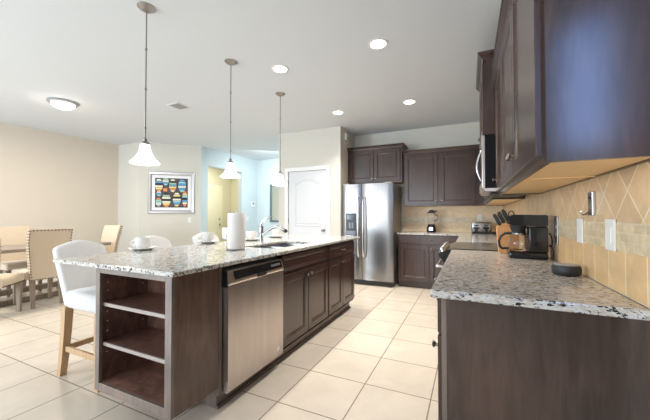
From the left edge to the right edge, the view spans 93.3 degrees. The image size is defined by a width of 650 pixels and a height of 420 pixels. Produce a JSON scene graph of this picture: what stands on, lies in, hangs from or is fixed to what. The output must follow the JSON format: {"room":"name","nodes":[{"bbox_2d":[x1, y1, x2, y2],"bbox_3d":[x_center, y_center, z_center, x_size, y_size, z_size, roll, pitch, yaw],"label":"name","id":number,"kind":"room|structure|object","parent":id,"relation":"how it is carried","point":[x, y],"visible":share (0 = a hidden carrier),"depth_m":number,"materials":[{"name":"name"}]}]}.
{"room":"kitchen","nodes":[
{"label":"kitchen","id":0,"kind":"room"},
{"bbox_2d":[0,122,118,272],"bbox_3d":[-6.471,-0.141,3.572,0.150,2.820,7.730,0,-1,25],"label":"wall","id":1,"kind":"structure","parent":0,"point":[49,180],"depth_m":6.00,"materials":[{"name":"beige paint"}]},
{"bbox_2d":[117,142,138,251],"bbox_3d":[-4.461,-0.080,6.963,0.890,2.820,0.120,0,-1,25],"label":"wall","id":2,"kind":"structure","parent":0,"point":[128,173],"depth_m":6.88,"materials":[{"name":"grey paint"}]},
{"bbox_2d":[138,142,200,245],"bbox_3d":[-3.497,-0.080,6.964,1.267,2.820,0.115,0,-1,-17],"label":"wall","id":3,"kind":"structure","parent":0,"point":[176,228],"depth_m":6.93,"materials":[{"name":"grey paint"}]},
{"bbox_2d":[148,171,194,213],"bbox_3d":[-3.454,-0.386,6.904,0.950,0.940,0.034,0,-1,-17],"label":"framed picture","id":4,"kind":"object","parent":3,"relation":"attached to","point":[168,192],"visible":1,"depth_m":6.90,"materials":[{"name":"silver metal"}]},
{"bbox_2d":[155,178,187,207],"bbox_3d":[-3.455,-0.386,6.908,0.670,0.660,0.001,0,-1,-17],"label":"artwork","id":5,"kind":"object","parent":4,"relation":"attached to","point":[169,192],"depth_m":6.91,"materials":[{"name":"multicoloured paper"}]},
{"bbox_2d":[0,278,438,419],"bbox_3d":[-0.986,1.310,3.041,10.600,0.100,11.500,0,-1,25],"label":"floor","id":6,"kind":"structure","parent":0,"point":[378,359],"depth_m":2.32,"materials":[{"name":"tile"}]},
{"bbox_2d":[0,239,24,311],"bbox_3d":[-3.935,0.757,3.562,0.479,1.025,0.578,0,-1,-19],"label":"dining chair","id":7,"kind":"object","parent":6,"relation":"on","point":[6,279],"visible":1,"depth_m":3.79,"materials":[{"name":"beige fabric"}]},
{"bbox_2d":[0,226,41,296],"bbox_3d":[-4.862,0.780,4.847,0.578,1.025,0.479,0,-1,25],"label":"dining chair","id":8,"kind":"object","parent":6,"relation":"on","point":[16,235],"visible":0.44,"depth_m":4.89,"materials":[{"name":"beige fabric"}]},
{"bbox_2d":[11,228,72,308],"bbox_3d":[-3.866,0.768,4.187,0.578,1.025,0.479,-1,-1,28],"label":"dining chair","id":9,"kind":"object","parent":6,"relation":"on","point":[40,243],"visible":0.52,"depth_m":4.03,"materials":[{"name":"beige fabric"}]},
{"bbox_2d":[0,241,110,306],"bbox_3d":[-4.336,0.906,4.503,0.860,0.760,1.770,0,-1,25],"label":"dining table","id":10,"kind":"object","parent":6,"relation":"on","point":[20,247],"visible":0.14,"depth_m":4.31,"materials":[{"name":"brown wood"}]},
{"bbox_2d":[52,240,106,392],"bbox_3d":[-1.778,0.749,2.432,0.707,1.001,0.414,0,-1,25],"label":"bar stool","id":11,"kind":"object","parent":6,"relation":"on","point":[77,283],"visible":0.54,"depth_m":2.35,"materials":[{"name":"white fabric"}]},
{"bbox_2d":[101,225,122,252],"bbox_3d":[-4.000,0.790,5.404,0.479,1.025,0.578,0,-1,25],"label":"dining chair","id":12,"kind":"object","parent":6,"relation":"on","point":[111,233],"visible":0.34,"depth_m":5.54,"materials":[{"name":"beige fabric"}]},
{"bbox_2d":[134,235,171,247],"bbox_3d":[-1.502,0.759,3.018,0.707,1.001,0.414,0,-1,25],"label":"bar stool","id":13,"kind":"object","parent":6,"relation":"on","point":[158,241],"visible":0.06,"depth_m":3.18,"materials":[{"name":"white fabric"}]},
{"bbox_2d":[192,232,219,243],"bbox_3d":[-1.203,0.770,3.651,0.707,1.001,0.414,0,-1,25],"label":"bar stool","id":14,"kind":"object","parent":6,"relation":"on","point":[195,238],"visible":0.12,"depth_m":3.66,"materials":[{"name":"white fabric"}]},
{"bbox_2d":[211,257,283,395],"bbox_3d":[-0.762,0.753,2.295,0.651,0.787,0.651,0,-1,25],"label":"dishwasher","id":15,"kind":"object","parent":6,"relation":"on","point":[251,292],"visible":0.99,"depth_m":2.07,"materials":[{"name":"silver metal"}]},
{"bbox_2d":[222,257,276,270],"bbox_3d":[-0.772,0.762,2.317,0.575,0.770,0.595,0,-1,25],"label":"control panel","id":16,"kind":"object","parent":15,"relation":"in","point":[227,268],"depth_m":2.15,"materials":[{"name":"black"}]},
{"bbox_2d":[198,303,349,408],"bbox_3d":[-0.417,1.211,3.083,0.555,0.100,2.342,0,-1,25],"label":"baseboard","id":17,"kind":"structure","parent":6,"relation":"on","point":[214,401],"depth_m":2.40,"materials":[{"name":"brown wood"}]},
{"bbox_2d":[260,243,327,348],"bbox_3d":[-0.443,0.816,3.020,0.688,0.887,0.910,0,-1,25],"label":"base cabinet","id":18,"kind":"object","parent":6,"relation":"on","point":[305,272],"visible":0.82,"depth_m":2.82,"materials":[{"name":"brown wood"}]},
{"bbox_2d":[53,234,359,276],"bbox_3d":[-0.672,0.359,3.133,1.164,0.026,2.937,0,-1,25],"label":"countertop","id":19,"kind":"structure","parent":18,"relation":"on","point":[174,261],"depth_m":2.17,"materials":[{"name":"stone"}]},
{"bbox_2d":[127,246,157,250],"bbox_3d":[-1.539,0.325,2.590,0.228,0.023,0.228,0,-1,25],"label":"saucer","id":20,"kind":"object","parent":19,"relation":"on","point":[150,247],"visible":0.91,"depth_m":2.53,"materials":[{"name":"white ceramic"}]},
{"bbox_2d":[130,237,151,247],"bbox_3d":[-1.544,0.278,2.586,0.130,0.096,0.143,-1,-1,41],"label":"coffee cup","id":21,"kind":"object","parent":20,"relation":"on","point":[140,242],"visible":0.85,"depth_m":2.55,"materials":[{"name":"white ceramic"}]},
{"bbox_2d":[196,240,218,243],"bbox_3d":[-1.236,0.336,3.232,0.228,0.023,0.228,0,-1,25],"label":"saucer","id":22,"kind":"object","parent":19,"relation":"on","point":[200,241],"visible":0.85,"depth_m":3.17,"materials":[{"name":"white ceramic"}]},
{"bbox_2d":[198,233,213,241],"bbox_3d":[-1.239,0.290,3.227,0.130,0.096,0.143,0,-1,24],"label":"coffee cup","id":23,"kind":"object","parent":22,"relation":"on","point":[206,237],"visible":0.9,"depth_m":3.19,"materials":[{"name":"white ceramic"}]},
{"bbox_2d":[222,211,246,249],"bbox_3d":[-0.760,0.171,2.620,0.181,0.328,0.168,-1,-1,44],"label":"paper towel holder","id":24,"kind":"object","parent":19,"relation":"on","point":[234,234],"visible":1,"depth_m":2.55,"materials":[{"name":"white paper"}]},
{"bbox_2d":[258,216,287,242],"bbox_3d":[-0.553,0.207,3.276,0.336,0.285,0.060,0,-1,13],"label":"kitchen faucet","id":25,"kind":"object","parent":19,"relation":"on","point":[261,233],"visible":1,"depth_m":3.28,"materials":[{"name":"silver metal"}]},
{"bbox_2d":[254,243,299,248],"bbox_3d":[-0.453,0.449,3.098,0.400,0.154,0.740,0,-1,25],"label":"sink","id":26,"kind":"object","parent":19,"relation":"in","point":[275,246],"visible":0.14,"depth_m":3.40,"materials":[{"name":"metal"}]},
{"bbox_3d":[-0.855,0.342,3.572,0.228,0.023,0.228,0,-1,25],"label":"saucer","id":27,"kind":"object","parent":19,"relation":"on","visible":0},
{"bbox_2d":[246,231,256,238],"bbox_3d":[-0.857,0.296,3.579,0.130,0.096,0.143,0,-1,-14],"label":"coffee cup","id":28,"kind":"object","parent":27,"relation":"on","point":[249,234],"visible":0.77,"depth_m":3.52,"materials":[{"name":"white ceramic"}]},
{"bbox_3d":[-0.656,0.352,4.086,0.228,0.023,0.228,0,-1,25],"label":"saucer","id":29,"kind":"object","parent":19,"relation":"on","visible":0},
{"bbox_2d":[271,229,280,235],"bbox_3d":[-0.658,0.305,4.093,0.130,0.096,0.143,0,-1,-14],"label":"coffee cup","id":30,"kind":"object","parent":29,"relation":"on","point":[275,232],"visible":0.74,"depth_m":4.04,"materials":[{"name":"white ceramic"}]},
{"bbox_2d":[327,240,353,317],"bbox_3d":[-0.069,0.830,3.807,0.694,0.887,0.828,0,-1,25],"label":"base cabinet","id":31,"kind":"object","parent":6,"relation":"on","point":[340,260],"visible":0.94,"depth_m":3.61,"materials":[{"name":"brown wood"}]},
{"bbox_2d":[342,182,401,286],"bbox_3d":[0.857,0.420,5.595,0.917,1.772,0.817,0,-1,25],"label":"refrigerator","id":32,"kind":"object","parent":6,"relation":"on","point":[372,213],"visible":0.94,"depth_m":5.26,"materials":[{"name":"grey metal"}]},
{"bbox_2d":[398,234,458,288],"bbox_3d":[1.815,0.856,5.245,0.993,0.887,0.670,0,-1,25],"label":"base cabinet","id":33,"kind":"object","parent":6,"relation":"on","point":[418,255],"visible":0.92,"depth_m":5.04,"materials":[{"name":"brown wood"}]},
{"bbox_2d":[436,242,497,266],"bbox_3d":[1.484,0.792,2.865,0.776,0.928,0.758,0,-1,25],"label":"range","id":34,"kind":"object","parent":6,"relation":"on","point":[445,249],"visible":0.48,"depth_m":2.72,"materials":[{"name":"black"}]},
{"bbox_2d":[436,259,442,266],"bbox_3d":[1.211,0.791,2.994,0.173,0.615,0.746,0,-1,25],"label":"oven","id":35,"kind":"object","parent":34,"relation":"in","point":[439,262],"depth_m":2.75,"materials":[{"name":"silver metal"}]},
{"bbox_2d":[453,242,497,250],"bbox_3d":[1.547,0.346,2.843,0.636,0.021,0.758,0,-1,25],"label":"cooktop","id":36,"kind":"object","parent":34,"relation":"in","point":[456,245],"depth_m":2.81,"materials":[{"name":"black"}]},
{"bbox_2d":[432,298,649,419],"bbox_3d":[1.050,0.797,1.786,0.660,0.881,1.539,0,-1,25],"label":"base cabinet","id":37,"kind":"object","parent":6,"relation":"on","point":[496,362],"visible":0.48,"depth_m":1.08,"materials":[{"name":"brown wood"}]},
{"bbox_2d":[430,249,649,320],"bbox_3d":[1.043,0.339,1.783,0.646,0.033,1.578,0,-1,25],"label":"countertop","id":38,"kind":"structure","parent":37,"relation":"on","point":[491,277],"depth_m":1.24,"materials":[{"name":"stone"}]},
{"bbox_2d":[496,221,510,252],"bbox_3d":[1.420,0.203,2.390,0.145,0.260,0.120,0,-1,25],"label":"knife block","id":39,"kind":"object","parent":38,"relation":"on","point":[505,227],"visible":0.45,"depth_m":2.35,"materials":[{"name":"brown wood"}]},
{"bbox_2d":[495,217,501,225],"bbox_3d":[1.347,0.088,2.383,0.049,0.076,0.027,0,-1,25],"label":"kitchen knife","id":40,"kind":"object","parent":39,"relation":"in","point":[496,218],"visible":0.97,"depth_m":2.37,"materials":[{"name":"black"}]},
{"bbox_2d":[497,211,505,223],"bbox_3d":[1.368,0.059,2.374,0.059,0.098,0.028,0,-1,25],"label":"kitchen knife","id":41,"kind":"object","parent":39,"relation":"in","point":[499,212],"visible":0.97,"depth_m":2.37,"materials":[{"name":"black"}]},
{"bbox_2d":[498,215,554,260],"bbox_3d":[1.370,0.180,2.116,0.314,0.296,0.219,0,-1,25],"label":"coffee maker","id":42,"kind":"object","parent":38,"relation":"on","point":[528,238],"visible":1,"depth_m":2.04,"materials":[{"name":"black plastic"}]},
{"bbox_2d":[509,225,526,231],"bbox_3d":[1.349,0.129,2.142,0.110,0.049,0.110,0,-1,25],"label":"basket","id":43,"kind":"object","parent":42,"relation":"on","point":[514,228],"depth_m":2.11,"materials":[{"name":"black plastic"}]},
{"bbox_2d":[551,263,581,276],"bbox_3d":[1.180,0.291,1.500,0.119,0.052,0.119,0,-1,25],"label":"smart speaker","id":44,"kind":"object","parent":38,"relation":"on","point":[562,269],"visible":1,"depth_m":1.46},
{"bbox_3d":[2.188,0.837,4.203,0.666,0.887,2.236,0,-1,25],"label":"base cabinet","id":45,"kind":"object","parent":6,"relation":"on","visible":0},
{"bbox_2d":[397,231,496,242],"bbox_3d":[1.747,0.383,4.412,1.618,0.027,2.238,0,-1,25],"label":"countertop","id":46,"kind":"structure","parent":45,"relation":"on","point":[463,236],"depth_m":4.45,"materials":[{"name":"stone"}]},
{"bbox_2d":[427,210,437,231],"bbox_3d":[1.850,0.192,5.337,0.163,0.388,0.160,0,-1,-22],"label":"blender","id":47,"kind":"object","parent":46,"relation":"on","point":[431,227],"visible":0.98,"depth_m":5.29,"materials":[{"name":"black"}]},
{"bbox_2d":[428,213,437,223],"bbox_3d":[1.871,0.150,5.329,0.168,0.190,0.124,0,-1,25],"label":"jar","id":48,"kind":"object","parent":47,"relation":"on","point":[431,216],"depth_m":5.29,"materials":[{"name":"clear"}]},
{"bbox_2d":[471,222,491,233],"bbox_3d":[2.534,0.285,4.978,0.290,0.188,0.265,0,-1,25],"label":"toaster","id":49,"kind":"object","parent":46,"relation":"on","point":[476,227],"visible":1,"depth_m":4.88,"materials":[{"name":"metal"}]},
{"bbox_2d":[208,167,230,240],"bbox_3d":[-3.922,-0.048,8.737,0.150,2.820,3.550,0,-1,25],"label":"wall","id":50,"kind":"structure","parent":0,"point":[214,174],"depth_m":9.93,"materials":[{"name":"beige paint"}]},
{"bbox_2d":[208,187,220,240],"bbox_3d":[-3.506,0.328,9.319,0.100,2.070,0.970,0,-1,25],"label":"door","id":51,"kind":"structure","parent":50,"relation":"in","point":[214,194],"depth_m":9.54,"materials":[{"name":"beige wood"}]},
{"bbox_2d":[208,184,222,240],"bbox_3d":[-3.542,0.293,9.337,0.020,2.160,1.130,0,-1,25],"label":"trim","id":52,"kind":"structure","parent":50,"relation":"attached to","point":[209,185],"depth_m":9.80,"materials":[{"name":"beige wood"}]},
{"bbox_2d":[201,146,256,237],"bbox_3d":[-2.491,-0.060,8.056,0.120,2.820,2.060,0,-1,25],"label":"wall","id":53,"kind":"structure","parent":0,"point":[246,168],"depth_m":8.39,"materials":[{"name":"blue paint"}]},
{"bbox_2d":[231,172,237,212],"bbox_3d":[-2.519,-0.025,10.010,1.600,2.820,0.150,0,-1,25],"label":"wall","id":54,"kind":"structure","parent":0,"point":[234,181],"depth_m":10.16,"materials":[{"name":"beige paint"}]},
{"bbox_2d":[0,0,500,159],"bbox_3d":[-0.986,-1.610,3.094,10.600,0.100,11.500,0,-1,25],"label":"ceiling","id":55,"kind":"structure","parent":0,"point":[90,54],"depth_m":3.30,"materials":[{"name":"white paint"}]},
{"bbox_2d":[46,97,78,109],"bbox_3d":[-3.726,-1.478,4.362,0.356,0.118,0.356,0,-1,25],"label":"flush ceiling light","id":56,"kind":"object","parent":55,"relation":"attached to","point":[60,103],"visible":1,"depth_m":4.28,"materials":[{"name":"grey glass"}]},
{"bbox_2d":[129,2,159,165],"bbox_3d":[-1.384,-0.964,2.368,0.208,1.216,0.208,0,-1,25],"label":"pendant light","id":57,"kind":"object","parent":55,"relation":"hanging from","point":[144,156],"visible":1,"depth_m":2.35,"materials":[{"name":"white glass"}]},
{"bbox_2d":[166,102,190,109],"bbox_3d":[-2.155,-1.527,4.518,0.230,0.012,0.240,0,-1,25],"label":"ceiling vent","id":58,"kind":"object","parent":55,"relation":"in","point":[176,105],"visible":1,"depth_m":4.51,"materials":[{"name":"white plastic"}]},
{"bbox_2d":[220,59,240,177],"bbox_3d":[-0.987,-0.949,3.209,0.208,1.216,0.208,0,-1,25],"label":"pendant light","id":59,"kind":"object","parent":55,"relation":"hanging from","point":[230,172],"visible":1,"depth_m":3.19,"materials":[{"name":"white glass"}]},
{"bbox_2d":[272,92,287,185],"bbox_3d":[-0.593,-0.934,4.057,0.208,1.216,0.208,0,-1,25],"label":"pendant light","id":60,"kind":"object","parent":55,"relation":"hanging from","point":[279,181],"visible":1,"depth_m":4.03,"materials":[{"name":"white glass"}]},
{"bbox_2d":[272,65,288,72],"bbox_3d":[-0.494,-1.551,3.380,0.188,0.006,0.188,0,-1,25],"label":"recessed light","id":61,"kind":"object","parent":55,"relation":"in","point":[277,68],"visible":1,"depth_m":3.38,"materials":[{"name":"white"}]},
{"bbox_2d":[332,111,343,114],"bbox_3d":[0.205,-1.525,4.808,0.188,0.006,0.188,0,-1,25],"label":"recessed light","id":62,"kind":"object","parent":55,"relation":"in","point":[333,112],"visible":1,"depth_m":4.80,"materials":[{"name":"white"}]},
{"bbox_2d":[368,38,387,49],"bbox_3d":[0.501,-1.560,2.889,0.188,0.006,0.188,0,-1,25],"label":"recessed light","id":63,"kind":"object","parent":55,"relation":"in","point":[376,44],"visible":1,"depth_m":2.89,"materials":[{"name":"white plastic"}]},
{"bbox_2d":[403,99,415,104],"bbox_3d":[1.201,-1.533,4.360,0.188,0.006,0.188,0,-1,25],"label":"recessed light","id":64,"kind":"object","parent":55,"relation":"in","point":[407,102],"visible":1,"depth_m":4.37,"materials":[{"name":"white"}]},
{"bbox_2d":[257,158,278,237],"bbox_3d":[-0.474,-0.055,8.310,3.550,2.820,0.120,0,-1,25],"label":"wall","id":65,"kind":"structure","parent":0,"point":[267,170],"depth_m":8.84,"materials":[{"name":"blue paint"}]},
{"bbox_2d":[270,184,278,221],"bbox_3d":[-1.300,-0.195,8.613,0.580,1.070,0.040,0,-1,25],"label":"wall mirror","id":66,"kind":"object","parent":65,"relation":"attached to","point":[274,190],"visible":0.5,"depth_m":8.68,"materials":[{"name":"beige mirror"}]},
{"bbox_2d":[272,186,278,219],"bbox_3d":[-1.295,-0.195,8.624,0.476,0.966,0.014,0,-1,25],"label":"mirror glass","id":67,"kind":"object","parent":66,"relation":"attached to","point":[275,189],"depth_m":8.67,"materials":[{"name":"white"}]},
{"bbox_2d":[279,126,342,235],"bbox_3d":[-0.293,-0.100,5.847,1.320,2.820,0.120,0,-1,25],"label":"wall","id":68,"kind":"structure","parent":0,"point":[324,146],"depth_m":5.71,"materials":[{"name":"grey paint"}]},
{"bbox_2d":[288,170,326,235],"bbox_3d":[-0.352,0.279,5.790,0.833,2.040,0.110,0,-1,25],"label":"door","id":69,"kind":"structure","parent":68,"relation":"in","point":[307,189],"depth_m":5.80,"materials":[{"name":"white wood"}]},
{"bbox_2d":[285,165,329,235],"bbox_3d":[-0.345,0.244,5.791,0.980,2.130,0.015,0,-1,25],"label":"trim","id":70,"kind":"structure","parent":68,"relation":"attached to","point":[322,167],"depth_m":5.76,"materials":[{"name":"white wood"}]},
{"bbox_2d":[343,128,354,183],"bbox_3d":[0.413,-0.098,5.939,0.120,2.820,0.650,0,-1,25],"label":"wall","id":71,"kind":"structure","parent":0,"point":[351,143],"depth_m":5.79,"materials":[{"name":"beige paint"}]},
{"bbox_2d":[355,121,502,231],"bbox_3d":[1.842,-0.103,5.685,2.920,2.820,0.130,0,-1,25],"label":"wall","id":72,"kind":"structure","parent":0,"point":[462,134],"depth_m":5.52,"materials":[{"name":"grey paint"}]},
{"bbox_2d":[347,143,407,183],"bbox_3d":[0.995,-0.832,5.785,1.060,0.682,0.452,0,-1,25],"label":"upper cabinet","id":73,"kind":"object","parent":72,"relation":"attached to","point":[376,163],"visible":0.93,"depth_m":5.60,"materials":[{"name":"brown wood"}]},
{"bbox_2d":[403,144,483,206],"bbox_3d":[2.038,-0.561,5.332,1.283,0.980,0.372,0,-1,25],"label":"upper cabinet","id":74,"kind":"object","parent":72,"relation":"attached to","point":[443,176],"visible":0.99,"depth_m":5.19,"materials":[{"name":"brown wood"}]},
{"bbox_2d":[477,214,481,220],"bbox_3d":[2.638,0.127,5.229,0.075,0.115,0.008,0,-1,25],"label":"power outlet","id":75,"kind":"object","parent":72,"relation":"attached to","point":[479,216],"visible":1,"depth_m":5.23,"materials":[{"name":"white plastic"}]},
{"bbox_2d":[503,162,649,309],"bbox_3d":[2.010,-0.152,2.930,0.130,2.820,4.730,0,-1,25],"label":"wall","id":76,"kind":"structure","parent":0,"point":[623,196],"depth_m":1.25,"materials":[{"name":"beige tile"}]},
{"bbox_2d":[476,49,494,143],"bbox_3d":[1.638,-0.963,2.809,0.443,0.687,0.798,0,-1,25],"label":"upper cabinet","id":77,"kind":"object","parent":76,"relation":"attached to","point":[485,85],"visible":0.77,"depth_m":2.55,"materials":[{"name":"brown wood"}]},
{"bbox_2d":[476,134,525,197],"bbox_3d":[1.637,-0.374,2.819,0.461,0.487,0.756,0,-1,25],"label":"microwave oven","id":78,"kind":"object","parent":77,"relation":"attached to","point":[486,156],"visible":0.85,"depth_m":2.54,"materials":[{"name":"black"}]},
{"bbox_2d":[480,188,525,197],"bbox_3d":[1.655,-0.153,2.807,0.400,0.046,0.745,0,-1,25],"label":"vent hood","id":79,"kind":"object","parent":78,"relation":"attached to","point":[490,192],"depth_m":2.77,"materials":[{"name":"black"}]},
{"bbox_2d":[483,195,525,205],"bbox_3d":[2.333,-0.551,4.157,0.342,0.918,2.241,0,-1,25],"label":"upper cabinet","id":80,"kind":"object","parent":76,"relation":"attached to","point":[487,201],"visible":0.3,"depth_m":3.78,"materials":[{"name":"brown wood"}]},
{"bbox_2d":[554,216,557,244],"bbox_3d":[1.480,0.130,1.964,0.008,0.180,0.080,0,-1,25],"label":"power outlet","id":81,"kind":"object","parent":76,"relation":"attached to","point":[555,217],"visible":1,"depth_m":1.95,"materials":[{"name":"metal"}]},
{"bbox_2d":[490,0,649,194],"bbox_3d":[1.150,-0.626,1.661,0.350,0.982,1.752,0,-1,25],"label":"upper cabinet","id":82,"kind":"object","parent":76,"relation":"attached to","point":[571,78],"visible":1,"depth_m":0.94,"materials":[{"name":"brown wood"}]},
{"bbox_2d":[577,218,583,242],"bbox_3d":[1.278,0.104,1.538,0.008,0.122,0.085,0,-1,25],"label":"power outlet","id":83,"kind":"object","parent":76,"relation":"attached to","point":[580,229],"visible":1,"depth_m":1.52,"materials":[{"name":"white plastic"}]},
{"bbox_2d":[580,191,595,215],"bbox_3d":[1.210,-0.028,1.410,0.022,0.108,0.113,0,-1,18],"label":"wall hook","id":84,"kind":"object","parent":76,"relation":"attached to","point":[591,195],"visible":1,"depth_m":1.36,"materials":[{"name":"silver metal"}]},
{"bbox_2d":[605,219,616,251],"bbox_3d":[1.121,0.097,1.206,0.009,0.124,0.090,0,-1,25],"label":"wall switch","id":85,"kind":"object","parent":76,"relation":"attached to","point":[610,224],"visible":1,"depth_m":1.19,"materials":[{"name":"white plastic"}]},
{"bbox_3d":[-1.035,1.167,2.027,0.380,0.150,0.100,0,-1,25],"label":"baseboard","id":86,"kind":"structure","parent":0,"visible":0},
{"bbox_2d":[95,268,218,419],"bbox_3d":[-1.026,0.720,1.875,0.670,0.737,0.332,0,-1,25],"label":"bookcase","id":87,"kind":"object","parent":86,"relation":"on","point":[157,337],"visible":0.82,"depth_m":1.81,"materials":[{"name":"brown wood"}]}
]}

